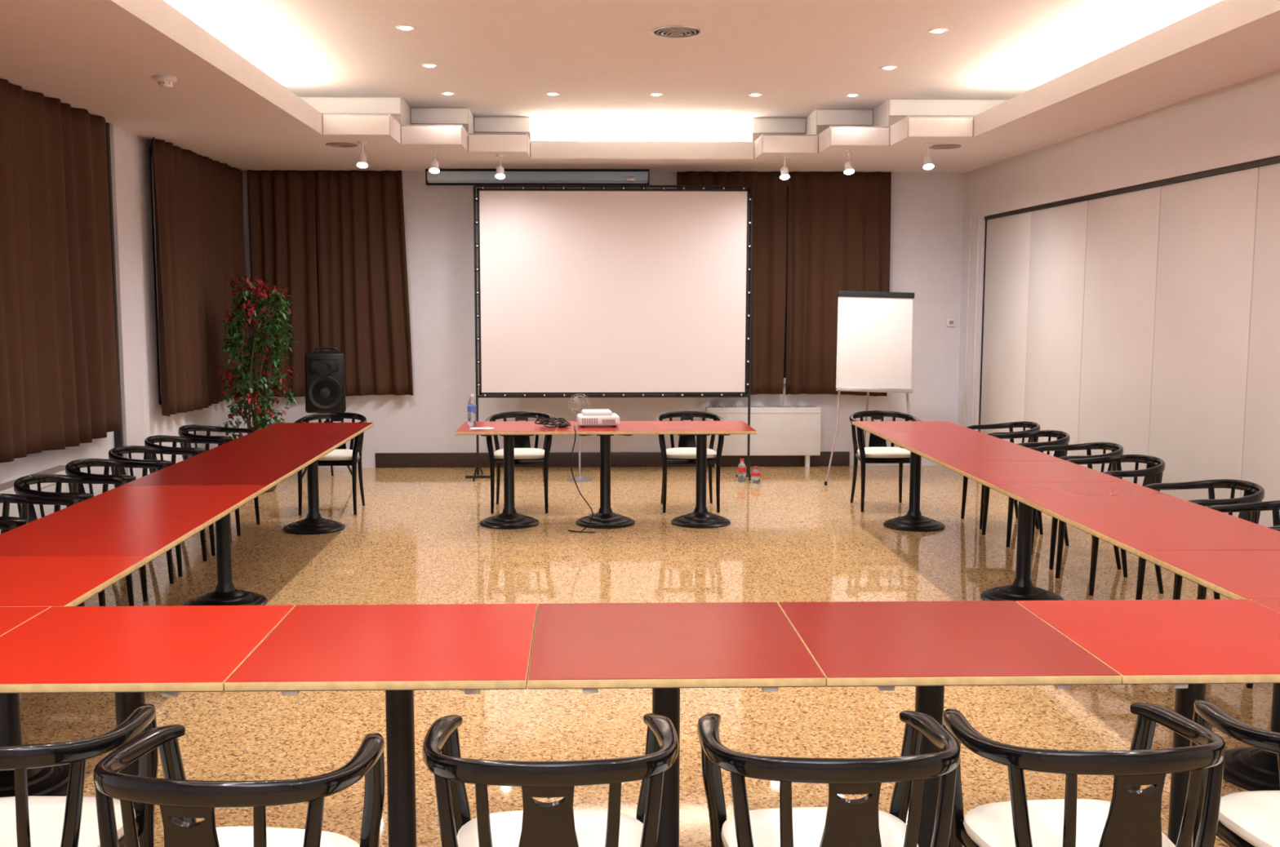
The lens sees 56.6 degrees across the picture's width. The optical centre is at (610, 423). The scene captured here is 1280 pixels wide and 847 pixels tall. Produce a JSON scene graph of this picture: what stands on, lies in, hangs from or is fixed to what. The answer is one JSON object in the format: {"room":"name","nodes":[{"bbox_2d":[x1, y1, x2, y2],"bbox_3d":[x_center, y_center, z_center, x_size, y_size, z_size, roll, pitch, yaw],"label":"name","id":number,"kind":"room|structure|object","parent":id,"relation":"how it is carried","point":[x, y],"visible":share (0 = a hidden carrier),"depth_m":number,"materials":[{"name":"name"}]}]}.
{"room":"conference room","nodes":[
{"label":"conference room","id":0,"kind":"room"},
{"bbox_2d":[0,134,241,496],"bbox_3d":[-3.637,-0.579,5.110,0.120,3.500,13.660,0,6,-1],"label":"wall","id":1,"kind":"structure","parent":0,"point":[155,424],"depth_m":9.41,"materials":[{"name":"paint"}]},
{"bbox_2d":[105,122,144,479],"bbox_3d":[-3.635,-0.710,8.916,0.070,2.970,0.455,0,6,-1],"label":"pillar","id":2,"kind":"structure","parent":1,"relation":"attached to","point":[118,139],"depth_m":8.82,"materials":[{"name":"paint"}]},
{"bbox_2d":[148,149,161,404],"bbox_3d":[-3.693,-1.274,10.563,0.034,2.050,1.950,0,6,-1],"label":"window","id":3,"kind":"structure","parent":1,"relation":"in","point":[149,150],"depth_m":9.59,"materials":[{"name":"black glass"}]},
{"bbox_2d":[240,171,964,467],"bbox_3d":[-0.016,-1.304,12.053,7.660,3.500,0.120,0,6,-1],"label":"wall","id":4,"kind":"structure","parent":0,"point":[927,209],"depth_m":12.05,"materials":[{"name":"paint"}]},
{"bbox_2d":[314,182,319,328],"bbox_3d":[-2.843,-1.413,11.894,1.300,2.050,0.034,0,6,-1],"label":"window","id":5,"kind":"structure","parent":4,"relation":"in","point":[314,182],"depth_m":11.88,"materials":[{"name":"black glass"}]},
{"bbox_2d":[375,451,849,467],"bbox_3d":[0.030,0.369,12.158,4.850,0.150,0.020,0,6,-1],"label":"baseboard","id":6,"kind":"structure","parent":4,"relation":"attached to","point":[839,458],"depth_m":12.14,"materials":[{"name":"brown wood"}]},
{"bbox_2d":[783,179,788,383],"bbox_3d":[1.730,-1.424,12.005,1.850,2.050,0.034,0,6,-1],"label":"window","id":7,"kind":"structure","parent":4,"relation":"in","point":[785,332],"depth_m":12.04,"materials":[{"name":"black glass"}]},
{"bbox_2d":[946,319,955,326],"bbox_3d":[3.465,-1.026,12.095,0.090,0.080,0.025,0,6,-1],"label":"thermostat","id":8,"kind":"object","parent":4,"relation":"attached to","point":[949,322],"visible":1,"depth_m":12.09,"materials":[{"name":"white plastic"}]},
{"bbox_2d":[0,0,1279,173],"bbox_3d":[0.152,-2.065,5.048,7.660,0.530,13.860,0,6,-1],"label":"ceiling","id":9,"kind":"structure","parent":0,"point":[260,85],"depth_m":8.00,"materials":[{"name":"paint"}]},
{"bbox_2d":[0,78,120,462],"bbox_3d":[-3.488,-0.777,5.980,0.120,2.217,5.024,0,6,-1],"label":"curtain","id":10,"kind":"object","parent":9,"relation":"hanging from","point":[60,390],"visible":1,"depth_m":7.48,"materials":[{"name":"brown fabric"}]},
{"bbox_2d":[154,75,177,88],"bbox_3d":[-2.541,-1.951,6.794,0.120,0.060,0.120,0,6,-1],"label":"smoke detector","id":11,"kind":"object","parent":9,"relation":"attached to","point":[164,81],"visible":1,"depth_m":6.76,"materials":[{"name":"white plastic"}]},
{"bbox_2d":[151,137,251,416],"bbox_3d":[-3.606,-1.261,10.617,0.114,2.217,2.511,0,6,-1],"label":"curtain","id":12,"kind":"object","parent":9,"relation":"hanging from","point":[198,199],"visible":0.91,"depth_m":10.26,"materials":[{"name":"brown fabric"}]},
{"bbox_2d":[247,169,319,397],"bbox_3d":[-3.231,-1.377,11.798,0.666,2.232,0.087,0,6,-1],"label":"curtain","id":13,"kind":"object","parent":9,"relation":"hanging from","point":[282,203],"visible":0.62,"depth_m":11.76,"materials":[{"name":"brown fabric"}]},
{"bbox_2d":[325,142,358,147],"bbox_3d":[-2.203,-2.284,9.745,0.260,0.010,0.260,0,6,-1],"label":"ceiling vent","id":14,"kind":"object","parent":9,"relation":"in","point":[340,144],"visible":1,"depth_m":9.71,"materials":[{"name":"brown metal"}]},
{"bbox_2d":[356,141,368,168],"bbox_3d":[-1.999,-2.165,9.568,0.092,0.210,0.100,0,6,-1],"label":"ceiling spotlight","id":15,"kind":"object","parent":9,"relation":"attached to","point":[362,163],"depth_m":9.56,"materials":[{"name":"white metal"}]},
{"bbox_2d":[314,170,413,396],"bbox_3d":[-2.445,-1.376,11.812,0.937,2.235,0.095,0,6,-1],"label":"curtain","id":16,"kind":"object","parent":9,"relation":"hanging from","point":[364,312],"visible":0.92,"depth_m":11.80,"materials":[{"name":"brown fabric"}]},
{"bbox_2d":[395,25,415,30],"bbox_3d":[-1.253,-2.418,7.270,0.120,0.010,0.120,0,6,-1],"label":"recessed light","id":17,"kind":"object","parent":9,"relation":"in","point":[399,27],"visible":1,"depth_m":7.25,"materials":[{"name":"white glass"}]},
{"bbox_2d":[421,63,438,67],"bbox_3d":[-1.282,-2.540,8.443,0.120,0.010,0.120,0,6,-1],"label":"recessed light","id":18,"kind":"object","parent":9,"relation":"in","point":[427,65],"visible":1,"depth_m":8.43,"materials":[{"name":"white glass"}]},
{"bbox_2d":[429,147,439,173],"bbox_3d":[-1.479,-2.208,9.979,0.092,0.210,0.100,0,6,-1],"label":"ceiling spotlight","id":19,"kind":"object","parent":9,"relation":"attached to","point":[434,169],"depth_m":9.97,"materials":[{"name":"white metal"}]},
{"bbox_2d":[440,92,455,95],"bbox_3d":[-1.310,-2.660,9.587,0.120,0.010,0.120,0,6,-1],"label":"recessed light","id":20,"kind":"object","parent":9,"relation":"in","point":[442,93],"visible":1,"depth_m":9.57,"materials":[{"name":"white glass"}]},
{"bbox_2d":[494,154,505,179],"bbox_3d":[-0.970,-2.256,10.439,0.092,0.210,0.100,0,6,-1],"label":"ceiling spotlight","id":21,"kind":"object","parent":9,"relation":"attached to","point":[500,175],"depth_m":10.43,"materials":[{"name":"white metal"}]},
{"bbox_2d":[425,168,649,185],"bbox_3d":[-0.710,-2.404,11.612,2.177,0.157,0.105,0,6,-1],"label":"projection screen","id":22,"kind":"object","parent":9,"relation":"attached to","point":[446,176],"visible":0.94,"depth_m":11.58,"materials":[{"name":"metal"}]},
{"bbox_2d":[545,92,559,95],"bbox_3d":[-0.465,-2.662,9.607,0.120,0.010,0.120,0,6,-1],"label":"recessed light","id":23,"kind":"object","parent":9,"relation":"in","point":[548,93],"visible":1,"depth_m":9.58,"materials":[{"name":"white glass"}]},
{"bbox_2d":[648,93,663,96],"bbox_3d":[0.369,-2.664,9.627,0.120,0.010,0.120,0,6,-1],"label":"recessed light","id":24,"kind":"object","parent":9,"relation":"in","point":[650,94],"visible":1,"depth_m":9.61,"materials":[{"name":"white glass"}]},
{"bbox_2d":[652,25,701,37],"bbox_3d":[0.409,-2.420,7.361,0.300,0.024,0.300,0,6,-1],"label":"ceiling vent","id":25,"kind":"object","parent":9,"relation":"in","point":[670,31],"visible":1,"depth_m":7.32,"materials":[{"name":"grey metal"}]},
{"bbox_2d":[676,171,787,395],"bbox_3d":[1.209,-1.385,11.908,1.104,2.237,0.112,0,6,-1],"label":"curtain","id":26,"kind":"object","parent":9,"relation":"hanging from","point":[770,193],"visible":0.35,"depth_m":11.89,"materials":[{"name":"brown fabric"}]},
{"bbox_2d":[747,93,763,96],"bbox_3d":[1.176,-2.666,9.647,0.120,0.010,0.120,0,6,-1],"label":"recessed light","id":27,"kind":"object","parent":9,"relation":"in","point":[753,94],"visible":1,"depth_m":9.62,"materials":[{"name":"white glass"}]},
{"bbox_2d":[779,155,790,179],"bbox_3d":[1.540,-2.262,10.500,0.092,0.210,0.100,0,6,-1],"label":"ceiling spotlight","id":28,"kind":"object","parent":9,"relation":"attached to","point":[784,175],"depth_m":10.49,"materials":[{"name":"white metal"}]},
{"bbox_2d":[785,171,891,396],"bbox_3d":[2.285,-1.388,11.930,1.036,2.237,0.080,0,6,0],"label":"curtain","id":29,"kind":"object","parent":9,"relation":"hanging from","point":[839,223],"visible":0.77,"depth_m":11.90,"materials":[{"name":"brown fabric"}]},
{"bbox_2d":[844,148,854,174],"bbox_3d":[2.020,-2.217,10.064,0.092,0.210,0.100,0,6,-1],"label":"ceiling spotlight","id":30,"kind":"object","parent":9,"relation":"attached to","point":[849,170],"depth_m":10.05,"materials":[{"name":"white metal"}]},
{"bbox_2d":[844,93,860,97],"bbox_3d":[1.969,-2.668,9.666,0.120,0.010,0.120,0,6,-1],"label":"recessed light","id":31,"kind":"object","parent":9,"relation":"in","point":[847,95],"visible":1,"depth_m":9.65,"materials":[{"name":"white glass"}]},
{"bbox_2d":[880,66,897,70],"bbox_3d":[1.997,-2.549,8.523,0.120,0.010,0.120,0,6,-1],"label":"recessed light","id":32,"kind":"object","parent":9,"relation":"in","point":[886,68],"visible":1,"depth_m":8.50,"materials":[{"name":"white glass"}]},
{"bbox_2d":[922,142,934,169],"bbox_3d":[2.590,-2.177,9.680,0.092,0.210,0.100,0,6,-1],"label":"ceiling spotlight","id":33,"kind":"object","parent":9,"relation":"attached to","point":[928,165],"depth_m":9.67,"materials":[{"name":"white metal"}]},
{"bbox_2d":[928,28,948,33],"bbox_3d":[2.026,-2.426,7.350,0.120,0.010,0.120,0,6,-1],"label":"recessed light","id":34,"kind":"object","parent":9,"relation":"in","point":[934,30],"visible":1,"depth_m":7.33,"materials":[{"name":"white glass"}]},
{"bbox_2d":[928,144,960,149],"bbox_3d":[2.775,-2.297,9.866,0.260,0.010,0.260,0,6,-1],"label":"ceiling vent","id":35,"kind":"object","parent":9,"relation":"in","point":[938,146],"visible":0.98,"depth_m":9.85,"materials":[{"name":"brown metal"}]},
{"bbox_2d":[19,466,1273,846],"bbox_3d":[0.152,1.202,5.389,7.660,0.100,13.860,0,6,-1],"label":"floor","id":36,"kind":"structure","parent":0,"point":[418,537],"depth_m":6.98,"materials":[{"name":"stone"}]},
{"bbox_2d":[0,520,16,533],"bbox_3d":[-2.827,0.800,5.022,0.486,0.780,0.570,0,6,-3],"label":"armchair","id":37,"kind":"object","parent":36,"relation":"on","point":[6,526],"visible":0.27,"depth_m":5.22,"materials":[{"name":"black paint"}]},
{"bbox_2d":[0,606,50,636],"bbox_3d":[-2.120,0.985,3.370,0.757,0.750,0.757,0,6,-1],"label":"conference table","id":38,"kind":"object","parent":36,"relation":"on","point":[11,618],"visible":0.58,"depth_m":3.61,"materials":[{"name":"red wood"}]},
{"bbox_2d":[0,465,83,534],"bbox_3d":[-3.520,0.698,6.725,0.145,0.625,2.300,0,6,-1],"label":"radiator","id":39,"kind":"object","parent":36,"relation":"on","point":[6,487],"visible":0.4,"depth_m":7.28,"materials":[{"name":"metal"}]},
{"bbox_2d":[0,493,84,606],"bbox_3d":[-2.842,0.736,5.640,0.486,0.780,0.570,0,6,2],"label":"armchair","id":40,"kind":"object","parent":36,"relation":"on","point":[6,499],"visible":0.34,"depth_m":5.83,"materials":[{"name":"black paint"}]},
{"bbox_2d":[13,474,133,606],"bbox_3d":[-2.858,0.667,6.294,0.486,0.780,0.570,0,6,-4],"label":"armchair","id":41,"kind":"object","parent":36,"relation":"on","point":[21,486],"visible":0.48,"depth_m":6.33,"materials":[{"name":"black paint"}]},
{"bbox_2d":[0,703,158,846],"bbox_3d":[-1.376,1.038,2.744,0.570,0.780,0.486,0,6,2],"label":"armchair","id":42,"kind":"object","parent":36,"relation":"on","point":[71,820],"visible":0.91,"depth_m":2.69,"materials":[{"name":"black paint"}]},
{"bbox_2d":[65,458,173,602],"bbox_3d":[-2.873,0.603,6.912,0.486,0.780,0.570,0,6,-1],"label":"armchair","id":43,"kind":"object","parent":36,"relation":"on","point":[73,468],"visible":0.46,"depth_m":7.00,"materials":[{"name":"black paint"}]},
{"bbox_2d":[0,484,268,797],"bbox_3d":[-2.119,0.819,4.968,0.757,0.750,2.444,0,6,-1],"label":"conference table","id":44,"kind":"object","parent":36,"relation":"on","point":[68,556],"visible":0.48,"depth_m":4.62,"materials":[{"name":"red wood"}]},
{"bbox_2d":[0,605,294,813],"bbox_3d":[-1.360,0.984,3.388,0.757,0.750,0.757,0,6,-1],"label":"conference table","id":45,"kind":"object","parent":36,"relation":"on","point":[128,652],"visible":0.91,"depth_m":3.30,"materials":[{"name":"red wood"}]},
{"bbox_2d":[108,445,207,577],"bbox_3d":[-2.888,0.538,7.529,0.486,0.780,0.570,0,6,1],"label":"armchair","id":46,"kind":"object","parent":36,"relation":"on","point":[116,453],"visible":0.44,"depth_m":7.63,"materials":[{"name":"black paint"}]},
{"bbox_2d":[144,435,231,555],"bbox_3d":[-2.903,0.476,8.124,0.486,0.780,0.570,0,6,-3],"label":"armchair","id":47,"kind":"object","parent":36,"relation":"on","point":[149,441],"visible":0.38,"depth_m":8.20,"materials":[{"name":"black paint"}]},
{"bbox_2d":[177,424,259,536],"bbox_3d":[-2.920,0.406,8.802,0.486,0.780,0.570,0,6,2],"label":"armchair","id":48,"kind":"object","parent":36,"relation":"on","point":[183,431],"visible":0.41,"depth_m":8.89,"materials":[{"name":"black paint"}]},
{"bbox_2d":[93,724,384,846],"bbox_3d":[-0.799,1.056,2.569,0.570,0.780,0.486,1,6,7],"label":"armchair","id":49,"kind":"object","parent":36,"relation":"on","point":[180,802],"visible":1,"depth_m":2.37,"materials":[{"name":"black paint"}]},
{"bbox_2d":[122,433,355,605],"bbox_3d":[-2.178,0.569,7.363,0.757,0.750,2.367,0,6,-1],"label":"conference table","id":50,"kind":"object","parent":36,"relation":"on","point":[269,460],"visible":0.88,"depth_m":6.71,"materials":[{"name":"red wood"}]},
{"bbox_2d":[216,271,300,493],"bbox_3d":[-3.124,-0.369,10.549,0.730,1.954,0.643,0,6,-1],"label":"potted plant","id":51,"kind":"object","parent":36,"relation":"on","point":[247,295],"visible":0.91,"depth_m":10.47,"materials":[{"name":"plant"}]},
{"bbox_2d":[248,422,373,534],"bbox_3d":[-2.216,0.406,8.924,0.757,0.750,0.767,0,6,-1],"label":"conference table","id":52,"kind":"object","parent":36,"relation":"on","point":[313,523],"visible":0.91,"depth_m":8.81,"materials":[{"name":"red wood"}]},
{"bbox_2d":[302,346,351,479],"bbox_3d":[-2.659,-0.094,11.199,0.539,1.258,0.500,-1,6,-7],"label":"loudspeaker","id":53,"kind":"object","parent":36,"relation":"on","point":[325,376],"visible":0.84,"depth_m":10.94,"materials":[{"name":"black plastic"},{"name":"black metal"}]},
{"bbox_2d":[293,412,367,515],"bbox_3d":[-2.254,0.318,9.639,0.570,0.780,0.486,0,6,-1],"label":"armchair","id":54,"kind":"object","parent":36,"relation":"on","point":[340,456],"visible":0.6,"depth_m":9.45,"materials":[{"name":"black paint"}]},
{"bbox_2d":[224,604,537,846],"bbox_3d":[-0.601,0.982,3.407,0.757,0.750,0.757,0,6,-1],"label":"conference table","id":55,"kind":"object","parent":36,"relation":"on","point":[399,651],"visible":0.98,"depth_m":3.32,"materials":[{"name":"red laminate"}]},
{"bbox_2d":[455,421,557,529],"bbox_3d":[-0.772,0.394,9.039,0.730,0.750,0.727,0,6,-1],"label":"conference table","id":56,"kind":"object","parent":36,"relation":"on","point":[509,519],"visible":0.97,"depth_m":8.99,"materials":[{"name":"red wood"}]},
{"bbox_2d":[466,394,476,426],"bbox_3d":[-1.049,-0.100,8.995,0.069,0.240,0.069,0,6,-1],"label":"water bottle","id":57,"kind":"object","parent":56,"relation":"on","point":[471,407],"visible":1,"depth_m":8.97,"materials":[{"name":"plastic"}]},
{"bbox_2d":[470,426,494,429],"bbox_3d":[-0.954,0.036,8.827,0.188,0.003,0.166,0,6,-1],"label":"paper sheets","id":58,"kind":"object","parent":56,"relation":"on","point":[486,428],"visible":1,"depth_m":8.84,"materials":[{"name":"white paper"}]},
{"bbox_2d":[534,415,571,427],"bbox_3d":[-0.434,-0.018,8.946,0.275,0.091,0.207,0,6,-1],"label":"cable","id":59,"kind":"object","parent":56,"relation":"on","point":[553,424],"visible":1,"depth_m":8.90,"materials":[{"name":"black rubber"}]},
{"bbox_2d":[484,411,555,513],"bbox_3d":[-0.736,0.310,9.716,0.570,0.780,0.486,0,6,-1],"label":"armchair","id":60,"kind":"object","parent":36,"relation":"on","point":[524,454],"visible":0.72,"depth_m":9.52,"materials":[{"name":"black paint"}]},
{"bbox_2d":[422,713,678,846],"bbox_3d":[-0.132,1.046,2.665,0.570,0.780,0.486,0,6,-1],"label":"armchair","id":61,"kind":"object","parent":36,"relation":"on","point":[557,824],"visible":1,"depth_m":2.46,"materials":[{"name":"black paint"}]},
{"bbox_2d":[567,393,592,482],"bbox_3d":[-0.292,0.127,11.220,0.240,0.828,0.240,0,6,-1],"label":"pedestal fan","id":62,"kind":"object","parent":36,"relation":"on","point":[579,404],"visible":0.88,"depth_m":11.16,"materials":[{"name":"grey metal"}]},
{"bbox_2d":[568,425,595,533],"bbox_3d":[-0.260,0.415,8.792,0.164,0.769,0.361,-3,7,-27],"label":"power cable","id":63,"kind":"object","parent":36,"relation":"on","point":[581,531],"visible":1,"depth_m":8.73,"materials":[{"name":"black rubber"}]},
{"bbox_2d":[555,421,656,528],"bbox_3d":[-0.040,0.392,9.056,0.730,0.750,0.727,0,6,-1],"label":"conference table","id":64,"kind":"object","parent":36,"relation":"on","point":[605,518],"visible":0.96,"depth_m":9.00,"materials":[{"name":"red laminate"}]},
{"bbox_2d":[577,408,619,427],"bbox_3d":[-0.096,-0.042,9.036,0.310,0.118,0.272,-1,6,-5],"label":"projector","id":65,"kind":"object","parent":64,"relation":"on","point":[593,417],"visible":1,"depth_m":8.91,"materials":[{"name":"white plastic"}]},
{"bbox_2d":[465,184,753,481],"bbox_3d":[0.029,-0.858,11.286,2.840,2.770,0.490,0,6,-1],"label":"projection screen","id":66,"kind":"object","parent":36,"relation":"on","point":[603,292],"visible":0.99,"depth_m":11.23,"materials":[{"name":"fabric"}]},
{"bbox_2d":[527,602,826,846],"bbox_3d":[0.159,0.980,3.425,0.757,0.750,0.757,0,6,-1],"label":"conference table","id":67,"kind":"object","parent":36,"relation":"on","point":[665,648],"visible":0.93,"depth_m":3.30,"materials":[{"name":"red laminate"}]},
{"bbox_2d":[654,411,724,512],"bbox_3d":[0.644,0.307,9.749,0.570,0.780,0.486,0,6,-1],"label":"armchair","id":68,"kind":"object","parent":36,"relation":"on","point":[686,453],"visible":0.75,"depth_m":9.55,"materials":[{"name":"black paint"}]},
{"bbox_2d":[650,421,756,528],"bbox_3d":[0.693,0.390,9.074,0.730,0.750,0.727,0,6,-1],"label":"conference table","id":69,"kind":"object","parent":36,"relation":"on","point":[700,518],"visible":0.98,"depth_m":9.02,"materials":[{"name":"red wood"}]},
{"bbox_2d":[737,458,746,483],"bbox_3d":[1.231,0.441,11.139,0.081,0.220,0.081,0,6,-1],"label":"water bottle","id":70,"kind":"object","parent":36,"relation":"on","point":[741,478],"visible":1,"depth_m":11.11,"materials":[{"name":"plastic"}]},
{"bbox_2d":[751,466,760,484],"bbox_3d":[1.353,0.479,11.066,0.091,0.160,0.091,0,6,-1],"label":"water bottle","id":71,"kind":"object","parent":36,"relation":"on","point":[755,473],"visible":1,"depth_m":11.03,"materials":[{"name":"plastic"}]},
{"bbox_2d":[705,405,821,467],"bbox_3d":[1.547,0.138,12.089,1.160,0.625,0.145,0,6,-1],"label":"radiator","id":72,"kind":"object","parent":36,"relation":"on","point":[780,430],"visible":0.88,"depth_m":12.02,"materials":[{"name":"metal"}]},
{"bbox_2d":[697,710,960,846],"bbox_3d":[0.488,1.045,2.680,0.570,0.780,0.486,0,6,-2],"label":"armchair","id":73,"kind":"object","parent":36,"relation":"on","point":[845,823],"visible":1,"depth_m":2.50,"materials":[{"name":"black paint"}]},
{"bbox_2d":[824,290,914,485],"bbox_3d":[2.413,-0.345,11.174,0.828,1.781,0.842,2,6,2],"label":"easel","id":74,"kind":"object","parent":36,"relation":"on","point":[874,337],"visible":0.89,"depth_m":10.98,"materials":[{"name":"white paper"}]},
{"bbox_2d":[848,410,921,511],"bbox_3d":[2.244,0.302,9.788,0.570,0.780,0.486,0,6,-1],"label":"armchair","id":75,"kind":"object","parent":36,"relation":"on","point":[877,452],"visible":0.64,"depth_m":9.78,"materials":[{"name":"black paint"}]},
{"bbox_2d":[852,421,977,532],"bbox_3d":[2.292,0.394,9.033,0.757,0.750,0.767,0,6,-1],"label":"conference table","id":76,"kind":"object","parent":36,"relation":"on","point":[914,522],"visible":0.82,"depth_m":8.92,"materials":[{"name":"red laminate"}]},
{"bbox_2d":[777,600,1121,846],"bbox_3d":[0.919,0.978,3.444,0.757,0.750,0.757,0,6,-1],"label":"conference table","id":77,"kind":"object","parent":36,"relation":"on","point":[929,646],"visible":0.88,"depth_m":3.32,"materials":[{"name":"red laminate"}]},
{"bbox_2d":[960,421,1040,529],"bbox_3d":[2.988,0.380,9.044,0.486,0.780,0.570,0,6,-1],"label":"armchair","id":78,"kind":"object","parent":36,"relation":"on","point":[1033,426],"visible":0.3,"depth_m":9.22,"materials":[{"name":"black paint"}]},
{"bbox_2d":[875,431,1128,601],"bbox_3d":[2.330,0.557,7.472,0.757,0.750,2.367,0,6,-1],"label":"conference table","id":79,"kind":"object","parent":36,"relation":"on","point":[980,457],"visible":0.87,"depth_m":6.84,"materials":[{"name":"red wood"}]},
{"bbox_2d":[982,430,1070,547],"bbox_3d":[2.963,0.446,8.418,0.486,0.780,0.570,0,6,-4],"label":"armchair","id":80,"kind":"object","parent":36,"relation":"on","point":[1063,437],"visible":0.44,"depth_m":8.46,"materials":[{"name":"black paint"}]},
{"bbox_2d":[1031,442,1123,569],"bbox_3d":[3.041,0.518,7.720,0.486,0.780,0.570,0,6,3],"label":"armchair","id":81,"kind":"object","parent":36,"relation":"on","point":[1117,449],"visible":0.38,"depth_m":7.71,"materials":[{"name":"black paint"}]},
{"bbox_2d":[942,702,1226,846],"bbox_3d":[1.079,1.040,2.724,0.570,0.780,0.486,-1,6,-5],"label":"armchair","id":82,"kind":"object","parent":36,"relation":"on","point":[1132,816],"visible":0.97,"depth_m":2.53,"materials":[{"name":"black paint"}]},
{"bbox_2d":[1055,454,1164,595],"bbox_3d":[2.996,0.586,7.076,0.486,0.780,0.570,0,6,-4],"label":"armchair","id":83,"kind":"object","parent":36,"relation":"on","point":[1155,467],"visible":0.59,"depth_m":7.08,"materials":[{"name":"black paint"}]},
{"bbox_2d":[978,155,1279,527],"bbox_3d":[3.804,-0.076,5.112,0.095,2.499,12.995,0,6,-1],"label":"wall","id":84,"kind":"structure","parent":36,"relation":"on","point":[1144,318],"depth_m":8.13,"materials":[{"name":"paint"}]},
{"bbox_2d":[987,481,1279,791],"bbox_3d":[2.389,0.807,5.078,0.757,0.750,2.444,0,6,-1],"label":"conference table","id":85,"kind":"object","parent":36,"relation":"on","point":[1231,557],"visible":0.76,"depth_m":4.78,"materials":[{"name":"red wood"}]},
{"bbox_2d":[1015,599,1279,846],"bbox_3d":[1.679,0.976,3.462,0.757,0.750,0.757,0,6,-1],"label":"conference table","id":86,"kind":"object","parent":36,"relation":"on","point":[1186,646],"visible":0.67,"depth_m":3.41,"materials":[{"name":"red wood"}]},
{"bbox_2d":[1135,479,1264,599],"bbox_3d":[3.040,0.688,6.099,0.486,0.780,0.570,0,6,2],"label":"armchair","id":87,"kind":"object","parent":36,"relation":"on","point":[1253,492],"visible":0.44,"depth_m":6.15,"materials":[{"name":"black paint"}]},
{"bbox_2d":[1190,698,1279,846],"bbox_3d":[1.706,1.034,2.779,0.570,0.780,0.486,0,6,-1],"label":"armchair","id":88,"kind":"object","parent":36,"relation":"on","point":[1246,819],"visible":0.81,"depth_m":2.83,"materials":[{"name":"black paint"}]},
{"bbox_2d":[1196,500,1279,688],"bbox_3d":[3.037,0.757,5.435,0.486,0.780,0.570,0,6,-3],"label":"armchair","id":89,"kind":"object","parent":36,"relation":"on","point":[1274,506],"visible":0.26,"depth_m":5.63,"materials":[{"name":"black paint"}]},
{"bbox_2d":[1251,599,1279,613],"bbox_3d":[2.439,0.974,3.481,0.757,0.750,0.757,0,6,-1],"label":"conference table","id":90,"kind":"object","parent":36,"relation":"on","point":[1273,604],"visible":0.58,"depth_m":3.76,"materials":[{"name":"red wood"}]},
{"bbox_2d":[957,69,1279,431],"bbox_3d":[3.841,-0.598,5.292,0.260,3.500,13.660,0,6,-1],"label":"wall","id":91,"kind":"structure","parent":0,"point":[1237,123],"depth_m":8.65,"materials":[{"name":"paint"}]}
]}

